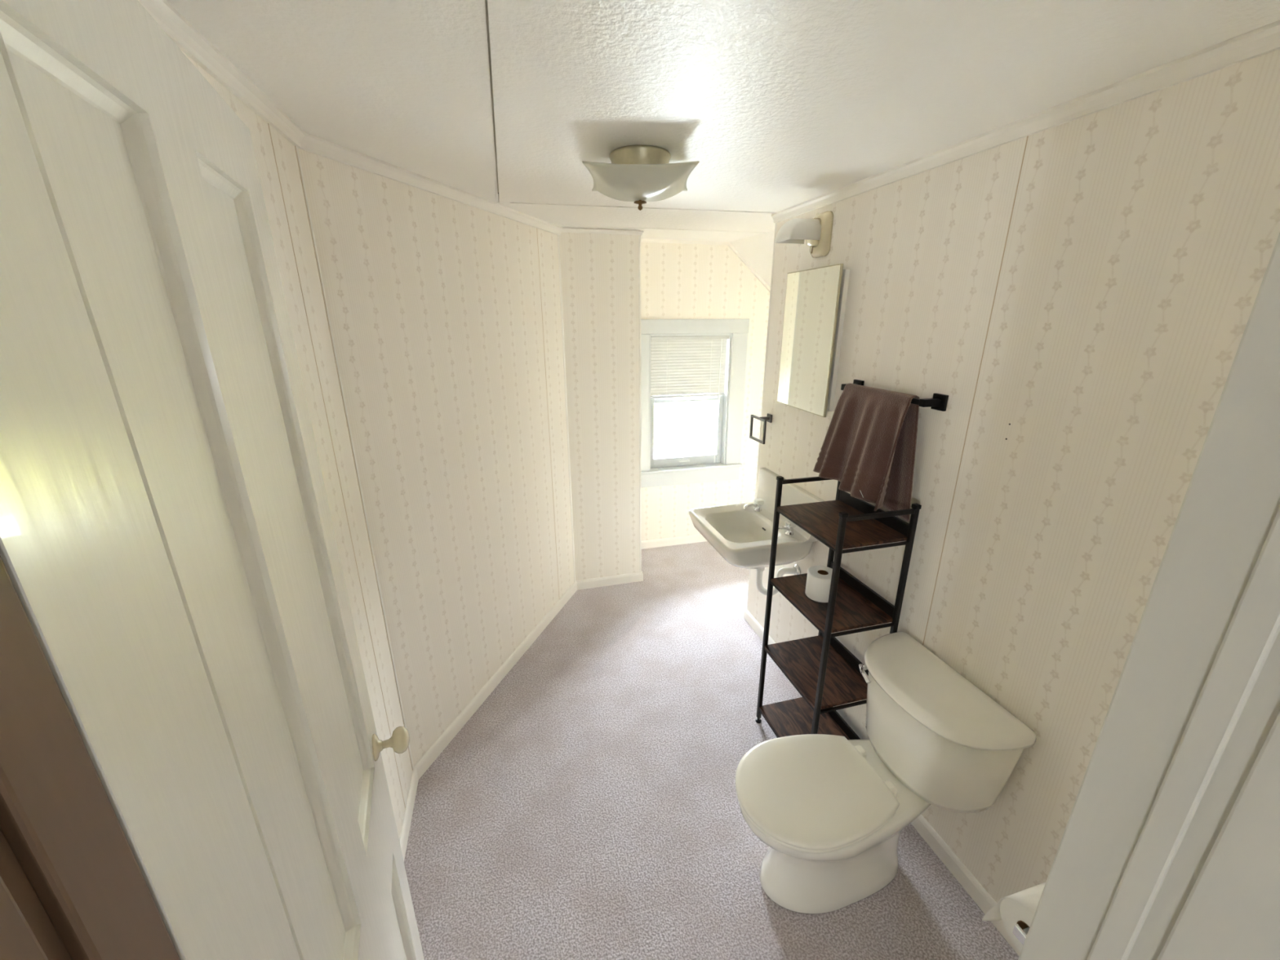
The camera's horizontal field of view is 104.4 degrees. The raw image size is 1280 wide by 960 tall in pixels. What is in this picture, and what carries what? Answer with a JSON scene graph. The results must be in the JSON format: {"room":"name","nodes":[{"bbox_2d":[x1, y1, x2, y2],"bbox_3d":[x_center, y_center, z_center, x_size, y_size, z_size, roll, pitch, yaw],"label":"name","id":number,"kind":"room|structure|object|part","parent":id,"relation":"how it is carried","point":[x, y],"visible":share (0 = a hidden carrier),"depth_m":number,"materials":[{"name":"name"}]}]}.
{"room":"bathroom","nodes":[
{"label":"bathroom","id":0,"kind":"room"},
{"bbox_2d":[181,50,412,837],"bbox_3d":[-0.814,0.394,0.992,0.140,2.340,1.749,-5,19,-14],"label":"wall","id":1,"kind":"structure","parent":0,"point":[285,153],"depth_m":1.44,"materials":[{"name":"paper"}]},
{"bbox_2d":[267,123,405,808],"bbox_3d":[-0.901,0.191,1.550,0.002,2.240,0.003,-5,19,-14],"label":"trim","id":2,"kind":"structure","parent":1,"relation":"attached to","point":[268,123],"depth_m":1.44,"materials":[{"name":"beige"}]},
{"bbox_2d":[294,146,413,770],"bbox_3d":[-0.946,0.137,1.716,0.004,2.240,0.014,-5,19,-14],"label":"trim","id":3,"kind":"structure","parent":1,"relation":"attached to","point":[296,147],"depth_m":1.60,"materials":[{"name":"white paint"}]},
{"bbox_2d":[399,767,418,861],"bbox_3d":[-0.742,1.461,1.377,0.012,0.071,1.539,-5,19,-14],"label":"baseboard","id":4,"kind":"structure","parent":1,"relation":"attached to","point":[403,838],"depth_m":1.90,"materials":[{"name":"white paint"}]},
{"bbox_2d":[298,148,573,765],"bbox_3d":[-0.737,-0.110,2.533,0.166,2.340,1.745,6,19,19],"label":"wall","id":5,"kind":"structure","parent":0,"point":[434,301],"depth_m":2.11,"materials":[{"name":"paper"}]},
{"bbox_2d":[137,0,563,235],"bbox_3d":[-0.717,-0.953,1.406,0.468,0.039,3.033,0,18,2],"label":"crown molding","id":6,"kind":"structure","parent":5,"relation":"attached to","point":[181,32],"depth_m":1.24,"materials":[{"name":"white paint"}]},
{"bbox_2d":[413,580,577,778],"bbox_3d":[-0.697,0.992,2.814,0.012,0.071,1.621,5,19,17],"label":"baseboard","id":7,"kind":"structure","parent":5,"relation":"attached to","point":[438,746],"depth_m":2.54,"materials":[{"name":"white paint"}]},
{"bbox_2d":[537,235,559,591],"bbox_3d":[-0.540,-0.269,2.956,0.003,2.240,0.003,-5,19,-14],"label":"trim","id":8,"kind":"structure","parent":5,"relation":"attached to","point":[537,235],"depth_m":2.89,"materials":[{"name":"beige"}]},
{"bbox_2d":[557,235,575,582],"bbox_3d":[-0.465,-0.342,3.179,0.004,2.240,0.020,5,19,17],"label":"trim","id":9,"kind":"structure","parent":5,"relation":"attached to","point":[558,243],"depth_m":3.12,"materials":[{"name":"white paint"}]},
{"bbox_2d":[559,226,640,580],"bbox_3d":[-0.294,-0.444,3.488,0.484,2.380,0.515,-5,19,-14],"label":"wall","id":10,"kind":"structure","parent":0,"point":[599,272],"depth_m":3.19,"materials":[{"name":"paper"}]},
{"bbox_2d":[561,227,643,235],"bbox_3d":[-0.288,-1.544,3.123,0.499,0.061,0.530,-5,19,-14],"label":"crown molding","id":11,"kind":"structure","parent":10,"relation":"attached to","point":[565,229],"depth_m":2.89,"materials":[{"name":"white paint"}]},
{"bbox_2d":[576,571,643,590],"bbox_3d":[-0.284,0.655,3.842,0.496,0.071,0.527,-5,19,-14],"label":"baseboard","id":12,"kind":"structure","parent":10,"relation":"attached to","point":[637,576],"depth_m":3.60,"materials":[{"name":"white paint"}]},
{"bbox_2d":[638,236,641,572],"bbox_3d":[0.001,-0.386,3.310,0.014,2.240,0.002,-5,19,-14],"label":"trim","id":13,"kind":"structure","parent":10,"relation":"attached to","point":[639,237],"depth_m":3.29,"materials":[{"name":"white paint"}]},
{"bbox_2d":[640,242,769,541],"bbox_3d":[0.344,-0.603,3.973,1.983,2.380,0.140,-5,19,-14],"label":"wall","id":14,"kind":"structure","parent":0,"point":[679,281],"depth_m":3.78,"materials":[{"name":"paper"}]},
{"bbox_2d":[641,533,706,549],"bbox_3d":[0.601,0.497,4.321,1.499,0.071,0.012,-5,19,-14],"label":"baseboard","id":15,"kind":"structure","parent":14,"relation":"attached to","point":[677,540],"depth_m":4.23,"materials":[{"name":"white paint"}]},
{"bbox_2d":[640,238,729,244],"bbox_3d":[0.260,-1.690,3.509,0.804,0.027,0.019,-5,19,-14],"label":"crown molding","id":16,"kind":"structure","parent":14,"relation":"attached to","point":[642,240],"depth_m":3.52,"materials":[{"name":"white paint"}]},
{"bbox_2d":[640,319,749,487],"bbox_3d":[0.391,-0.609,3.973,0.917,1.294,0.202,-5,19,-14],"label":"window","id":17,"kind":"structure","parent":14,"relation":"in","point":[667,471],"depth_m":3.96,"materials":[{"name":"white paint"}]},
{"bbox_3d":[0.373,-0.398,4.042,0.634,0.577,0.028,-5,19,-14],"label":"sash","id":18,"kind":"part","parent":17,"relation":"part of","materials":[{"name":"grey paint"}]},
{"bbox_2d":[650,335,729,462],"bbox_3d":[0.385,-0.609,3.926,0.632,1.019,0.040,-5,19,-14],"label":"mini blind","id":19,"kind":"object","parent":17,"relation":"attached to","point":[681,366],"visible":1,"depth_m":3.84,"materials":[{"name":"grey plastic"}]},
{"bbox_3d":[0.378,-0.665,3.910,0.620,0.018,0.020,-5,19,-14],"label":"rail","id":20,"kind":"part","parent":19,"relation":"part of","materials":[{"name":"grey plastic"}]},
{"bbox_3d":[0.409,-0.094,4.074,0.917,0.020,0.072,-5,19,-14],"label":"sill","id":21,"kind":"part","parent":17,"relation":"part of","materials":[{"name":"white paint"}]},
{"bbox_2d":[728,242,770,292],"bbox_3d":[0.958,-1.485,3.774,0.650,0.596,0.016,-5,19,-14],"label":"trim","id":22,"kind":"structure","parent":14,"relation":"attached to","point":[734,250],"depth_m":3.70,"materials":[{"name":"white paint"}]},
{"bbox_2d":[404,541,1018,959],"bbox_3d":[0.294,1.555,1.292,3.955,0.060,6.290,-5,19,-14],"label":"floor","id":23,"kind":"structure","parent":0,"point":[588,808],"depth_m":1.92,"materials":[{"name":"carpet"}]},
{"bbox_2d":[755,475,921,739],"bbox_3d":[0.762,0.624,2.051,0.318,1.238,0.433,-5,19,-14],"label":"storage rack","id":24,"kind":"object","parent":23,"relation":"on","point":[826,674],"visible":0.7,"depth_m":1.98,"materials":[{"name":"wood"}]},
{"bbox_3d":[0.755,1.139,2.217,0.288,0.008,0.417,-5,19,-14],"label":"shelf frame","id":25,"kind":"part","parent":24,"relation":"part of","materials":[{"name":"metal"}]},
{"bbox_3d":[0.569,0.569,2.199,0.019,1.206,0.019,-5,19,-14],"label":"post","id":26,"kind":"part","parent":24,"relation":"part of","materials":[{"name":"metal"}]},
{"bbox_2d":[759,697,849,739],"bbox_3d":[0.763,1.128,2.215,0.302,0.013,0.396,-5,19,-14],"label":"shelf","id":27,"kind":"object","parent":24,"relation":"attached to","point":[793,717],"depth_m":2.28,"materials":[{"name":"brown wood"}]},
{"bbox_3d":[0.708,-0.003,2.052,0.271,0.016,0.014,-5,19,-14],"label":"rail","id":28,"kind":"part","parent":24,"relation":"part of","materials":[{"name":"metal"}]},
{"bbox_3d":[0.754,0.814,2.111,0.288,0.008,0.417,-5,19,-14],"label":"shelf frame","id":29,"kind":"part","parent":24,"relation":"part of","materials":[{"name":"metal"}]},
{"bbox_2d":[764,635,867,709],"bbox_3d":[0.762,0.803,2.109,0.302,0.013,0.396,-5,19,-14],"label":"shelf","id":30,"kind":"object","parent":24,"relation":"attached to","point":[799,660],"depth_m":2.08,"materials":[{"name":"brown wood"}]},
{"bbox_2d":[804,565,832,602],"bbox_3d":[0.731,0.418,1.998,0.116,0.105,0.116,-5,19,-14],"label":"toilet paper roll","id":31,"kind":"object","parent":24,"relation":"on","point":[819,577],"visible":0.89,"depth_m":1.96,"materials":[{"name":"white paper"}]},
{"bbox_3d":[0.674,0.690,1.827,0.019,1.206,0.019,-5,19,-14],"label":"post","id":32,"kind":"part","parent":24,"relation":"part of","materials":[{"name":"metal"}]},
{"bbox_3d":[0.849,0.545,2.271,0.019,1.206,0.019,-5,19,-14],"label":"post","id":33,"kind":"part","parent":24,"relation":"part of","materials":[{"name":"metal"}]},
{"bbox_2d":[770,573,892,633],"bbox_3d":[0.761,0.479,2.003,0.302,0.013,0.396,-5,19,-14],"label":"shelf","id":34,"kind":"object","parent":24,"relation":"attached to","point":[854,609],"depth_m":1.93,"materials":[{"name":"brown wood"}]},
{"bbox_3d":[0.753,0.490,2.005,0.288,0.008,0.417,-5,19,-14],"label":"shelf frame","id":35,"kind":"part","parent":24,"relation":"part of","materials":[{"name":"metal"}]},
{"bbox_2d":[777,500,906,549],"bbox_3d":[0.761,0.161,1.900,0.302,0.013,0.396,-5,19,-14],"label":"shelf","id":36,"kind":"object","parent":24,"relation":"attached to","point":[820,520],"depth_m":1.85,"materials":[{"name":"brown wood"}]},
{"bbox_3d":[0.753,0.172,1.901,0.288,0.008,0.417,-5,19,-14],"label":"shelf frame","id":37,"kind":"part","parent":24,"relation":"part of","materials":[{"name":"metal"}]},
{"bbox_3d":[0.903,1.088,2.242,0.012,0.044,0.386,-5,19,-14],"label":"rail","id":38,"kind":"part","parent":24,"relation":"part of","materials":[{"name":"metal"}]},
{"bbox_3d":[0.902,0.763,2.136,0.012,0.044,0.386,-5,19,-14],"label":"rail","id":39,"kind":"part","parent":24,"relation":"part of","materials":[{"name":"metal"}]},
{"bbox_3d":[0.901,0.439,2.030,0.012,0.044,0.386,-5,19,-14],"label":"rail","id":40,"kind":"part","parent":24,"relation":"part of","materials":[{"name":"metal"}]},
{"bbox_3d":[0.901,0.121,1.926,0.012,0.044,0.386,-5,19,-14],"label":"rail","id":41,"kind":"part","parent":24,"relation":"part of","materials":[{"name":"metal"}]},
{"bbox_3d":[0.813,0.118,1.680,0.271,0.016,0.014,-5,19,-14],"label":"rail","id":42,"kind":"part","parent":24,"relation":"part of","materials":[{"name":"metal"}]},
{"bbox_3d":[0.954,0.666,1.899,0.019,1.206,0.019,-5,19,-14],"label":"post","id":43,"kind":"part","parent":24,"relation":"part of","materials":[{"name":"metal"}]},
{"bbox_2d":[735,631,1036,914],"bbox_3d":[0.685,1.015,1.642,0.774,0.748,0.512,-5,19,-14],"label":"toilet","id":44,"kind":"object","parent":23,"relation":"on","point":[832,811],"visible":1,"depth_m":1.55,"materials":[{"name":"white ceramic"}]},
{"bbox_3d":[0.535,0.995,1.593,0.460,0.016,0.378,-5,19,-14],"label":"seat","id":45,"kind":"part","parent":44,"relation":"part of","materials":[{"name":"white plastic"}]},
{"bbox_3d":[0.541,0.975,1.588,0.476,0.025,0.384,-5,19,-14],"label":"lid","id":46,"kind":"part","parent":44,"relation":"part of","materials":[{"name":"white plastic"}]},
{"bbox_3d":[0.674,1.182,1.693,0.731,0.399,0.374,-5,19,-14],"label":"bowl","id":47,"kind":"part","parent":44,"relation":"part of","materials":[{"name":"white ceramic"}]},
{"bbox_3d":[0.785,0.677,1.736,0.021,0.023,0.078,1,18,3],"label":"lever arm","id":48,"kind":"part","parent":44,"relation":"part of","materials":[{"name":"silver metal"}]},
{"bbox_3d":[0.930,0.827,1.650,0.246,0.300,0.486,-5,19,-14],"label":"tank","id":49,"kind":"part","parent":44,"relation":"part of","materials":[{"name":"white ceramic"}]},
{"bbox_3d":[0.926,0.662,1.595,0.274,0.049,0.512,-5,19,-14],"label":"tank lid","id":50,"kind":"part","parent":44,"relation":"part of","materials":[{"name":"white ceramic"}]},
{"bbox_2d":[165,0,1279,241],"bbox_3d":[0.360,-1.182,1.862,3.095,0.110,3.680,-5,19,-14],"label":"ceiling","id":51,"kind":"structure","parent":0,"point":[780,105],"depth_m":1.07,"materials":[{"name":"white paint"}]},
{"bbox_2d":[484,0,498,192],"bbox_3d":[-0.305,-0.853,1.014,0.150,0.002,2.270,-5,19,-14],"label":"trim","id":52,"kind":"structure","parent":51,"relation":"attached to","point":[486,1],"depth_m":1.08,"materials":[{"name":"beige wood"}]},
{"bbox_2d":[487,0,515,204],"bbox_3d":[-0.316,-0.885,1.144,0.044,0.010,2.296,-5,19,-14],"label":"trim","id":53,"kind":"structure","parent":51,"relation":"attached to","point":[501,13],"depth_m":1.05,"materials":[{"name":"white paint"}]},
{"bbox_2d":[582,145,698,210],"bbox_3d":[0.001,-0.952,1.590,0.336,0.157,0.336,0,18,0],"label":"ceiling lamp","id":54,"kind":"object","parent":51,"relation":"attached to","point":[640,175],"visible":1,"depth_m":1.49,"materials":[{"name":"white glass"}]},
{"bbox_3d":[0.001,-0.937,1.595,0.336,0.066,0.336,0,18,0],"label":"lamp shade","id":55,"kind":"part","parent":54,"relation":"part of","materials":[{"name":"white glass"}]},
{"bbox_2d":[729,230,774,288],"bbox_3d":[1.156,-1.246,3.280,0.850,0.813,1.370,-5,19,-14],"label":"ceiling","id":56,"kind":"structure","parent":0,"point":[757,251],"depth_m":3.44,"materials":[{"name":"white paint"}]},
{"bbox_2d":[747,48,1279,903],"bbox_3d":[1.040,0.135,1.769,0.100,2.340,2.370,-5,19,-14],"label":"wall","id":57,"kind":"structure","parent":0,"point":[1144,233],"depth_m":1.33,"materials":[{"name":"paper"}]},
{"bbox_2d":[688,467,824,568],"bbox_3d":[0.558,0.223,2.541,0.464,0.397,0.584,-5,19,-14],"label":"sink","id":58,"kind":"object","parent":57,"relation":"attached to","point":[741,534],"visible":0.84,"depth_m":2.54,"materials":[{"name":"white ceramic"}]},
{"bbox_2d":[688,502,813,568],"bbox_3d":[0.554,0.314,2.589,0.464,0.194,0.550,-5,19,-14],"label":"basin","id":59,"kind":"object","parent":58,"relation":"in","point":[742,535],"depth_m":2.52,"materials":[{"name":"white ceramic"}]},
{"bbox_2d":[742,497,764,512],"bbox_3d":[0.621,0.142,2.726,0.118,0.068,0.048,-5,19,-14],"label":"faucet","id":60,"kind":"object","parent":58,"relation":"on","point":[758,506],"depth_m":2.72,"materials":[{"name":"silver metal"}]},
{"bbox_2d":[755,564,800,595],"bbox_3d":[0.726,0.517,2.619,0.234,0.221,0.059,7,19,21],"label":"trap","id":61,"kind":"object","parent":58,"relation":"attached to","point":[795,570],"visible":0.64,"depth_m":2.62,"materials":[{"name":"silver metal"}]},
{"bbox_2d":[777,520,796,536],"bbox_3d":[0.705,0.239,2.427,0.118,0.068,0.048,-5,19,-14],"label":"faucet","id":62,"kind":"object","parent":58,"relation":"on","point":[791,528],"depth_m":2.42,"materials":[{"name":"silver metal"}]},
{"bbox_2d":[749,413,772,444],"bbox_3d":[0.674,-0.290,2.731,0.066,0.150,0.160,-5,19,-14],"label":"towel ring","id":63,"kind":"object","parent":57,"relation":"attached to","point":[768,418],"visible":1,"depth_m":2.69,"materials":[{"name":"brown metal"}]},
{"bbox_3d":[0.676,-0.334,2.695,0.053,0.016,0.016,-5,19,-14],"label":"arm","id":64,"kind":"part","parent":63,"relation":"part of","materials":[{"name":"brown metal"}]},
{"bbox_3d":[0.705,-0.337,2.703,0.010,0.044,0.044,-5,19,-14],"label":"wall plate","id":65,"kind":"part","parent":63,"relation":"part of","materials":[{"name":"silver metal"}]},
{"bbox_2d":[746,222,777,609],"bbox_3d":[0.686,-0.233,2.834,0.002,2.240,0.014,-5,19,-14],"label":"trim","id":66,"kind":"structure","parent":57,"relation":"attached to","point":[775,223],"depth_m":2.71,"materials":[{"name":"white paint"}]},
{"bbox_2d":[751,467,824,543],"bbox_3d":[0.739,0.120,2.557,0.091,0.212,0.581,-5,19,-14],"label":"backsplash","id":67,"kind":"structure","parent":57,"relation":"attached to","point":[792,494],"depth_m":2.56,"materials":[{"name":"white ceramic"}]},
{"bbox_2d":[774,210,833,257],"bbox_3d":[0.698,-1.050,2.120,0.193,0.174,0.124,-5,19,-14],"label":"wall sconce","id":68,"kind":"object","parent":57,"relation":"attached to","point":[816,231],"visible":1,"depth_m":2.08,"materials":[{"name":"ceramic"}]},
{"bbox_3d":[0.672,-1.061,2.109,0.140,0.085,0.124,-5,19,-14],"label":"lamp shade","id":69,"kind":"part","parent":68,"relation":"part of","materials":[{"name":"white glass"}]},
{"bbox_2d":[777,263,849,417],"bbox_3d":[0.768,-0.631,2.265,0.056,0.615,0.435,-5,19,-14],"label":"medicine cabinet","id":70,"kind":"object","parent":57,"relation":"attached to","point":[815,307],"visible":1,"depth_m":2.19,"materials":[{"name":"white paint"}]},
{"bbox_2d":[743,608,1020,956],"bbox_3d":[1.030,1.194,2.183,0.132,0.071,2.262,-5,19,-14],"label":"baseboard","id":71,"kind":"structure","parent":57,"relation":"attached to","point":[965,877],"depth_m":1.73,"materials":[{"name":"white paint"}]},
{"bbox_2d":[840,379,948,411],"bbox_3d":[0.900,-0.313,1.807,0.078,0.052,0.456,-5,19,-14],"label":"towel bar","id":72,"kind":"object","parent":57,"relation":"attached to","point":[939,402],"visible":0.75,"depth_m":1.62,"materials":[{"name":"black metal"}]},
{"bbox_3d":[0.879,-0.377,2.001,0.012,0.052,0.052,-5,19,-14],"label":"wall plate","id":73,"kind":"part","parent":72,"relation":"part of","materials":[{"name":"black metal"}]},
{"bbox_2d":[813,382,919,521],"bbox_3d":[0.838,-0.121,1.872,0.136,0.442,0.426,-5,19,-14],"label":"towel","id":74,"kind":"object","parent":72,"relation":"hanging from","point":[868,446],"visible":0.99,"depth_m":1.81,"materials":[{"name":"fabric"}]},
{"bbox_3d":[0.984,-0.256,1.630,0.012,0.052,0.052,-5,19,-14],"label":"wall plate","id":75,"kind":"part","parent":72,"relation":"part of","materials":[{"name":"black metal"}]},
{"bbox_2d":[922,135,1028,644],"bbox_3d":[1.021,0.154,1.647,0.002,2.240,0.003,-5,19,-14],"label":"trim","id":76,"kind":"structure","parent":57,"relation":"attached to","point":[1028,135],"depth_m":1.49,"materials":[{"name":"beige"}]},
{"bbox_2d":[771,19,1279,222],"bbox_3d":[0.960,-0.972,1.452,0.027,0.039,2.250,-5,19,-14],"label":"crown molding","id":77,"kind":"structure","parent":57,"relation":"attached to","point":[1263,40],"depth_m":1.16,"materials":[{"name":"white paint"}]},
{"bbox_3d":[0.355,0.555,0.488,2.123,2.340,0.120,-5,19,-14],"label":"wall","id":78,"kind":"structure","parent":0,"visible":0},
{"bbox_2d":[0,555,180,959],"bbox_3d":[-0.341,0.669,0.330,0.114,2.225,0.210,-5,19,-14],"label":"door frame","id":79,"kind":"structure","parent":78,"relation":"attached to","point":[73,886],"depth_m":0.26,"materials":[{"name":"brown wood"}]},
{"bbox_2d":[0,0,424,959],"bbox_3d":[-0.448,0.562,0.784,0.114,2.123,0.769,-8,20,-22],"label":"door","id":80,"kind":"structure","parent":78,"relation":"in","point":[169,551],"depth_m":0.44,"materials":[{"name":"white paint"}]},
{"bbox_3d":[-0.555,0.591,1.122,0.062,0.057,0.057,-8,20,-22],"label":"knob","id":81,"kind":"part","parent":80,"relation":"part of","materials":[{"name":"metal"}]},
{"bbox_2d":[1012,924,1029,945],"bbox_3d":[0.830,0.911,0.909,0.138,0.024,0.195,-5,19,-14],"label":"toilet paper holder","id":82,"kind":"object","parent":78,"relation":"attached to","point":[1020,934],"visible":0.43,"depth_m":0.97,"materials":[{"name":"silver metal"}]},
{"bbox_2d":[982,882,1045,952],"bbox_3d":[0.803,0.893,0.995,0.113,0.136,0.130,-5,19,-14],"label":"toilet paper roll","id":83,"kind":"object","parent":82,"relation":"on","point":[1019,908],"visible":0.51,"depth_m":1.00,"materials":[{"name":"white paper"}]},
{"bbox_2d":[1017,232,1279,959],"bbox_3d":[0.497,0.605,0.520,0.085,2.225,0.164,-5,19,-14],"label":"door frame","id":84,"kind":"structure","parent":78,"relation":"attached to","point":[1169,847],"depth_m":0.40,"materials":[{"name":"white paint"}]},
{"label":"outside","id":85,"kind":"structure","parent":0,"visible":0},
{"bbox_2d":[653,402,717,444],"bbox_3d":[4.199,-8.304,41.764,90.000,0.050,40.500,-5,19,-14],"label":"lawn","id":86,"kind":"structure","parent":85,"point":[698,421],"depth_m":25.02,"materials":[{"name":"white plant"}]},
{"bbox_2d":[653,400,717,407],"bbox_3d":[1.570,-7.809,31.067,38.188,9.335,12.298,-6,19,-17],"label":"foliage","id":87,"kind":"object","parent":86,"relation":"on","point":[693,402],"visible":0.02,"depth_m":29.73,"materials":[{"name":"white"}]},
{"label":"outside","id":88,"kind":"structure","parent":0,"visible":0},
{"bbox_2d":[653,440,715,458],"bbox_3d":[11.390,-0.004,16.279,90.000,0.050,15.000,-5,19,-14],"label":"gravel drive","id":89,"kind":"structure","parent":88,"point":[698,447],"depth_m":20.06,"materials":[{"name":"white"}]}
]}

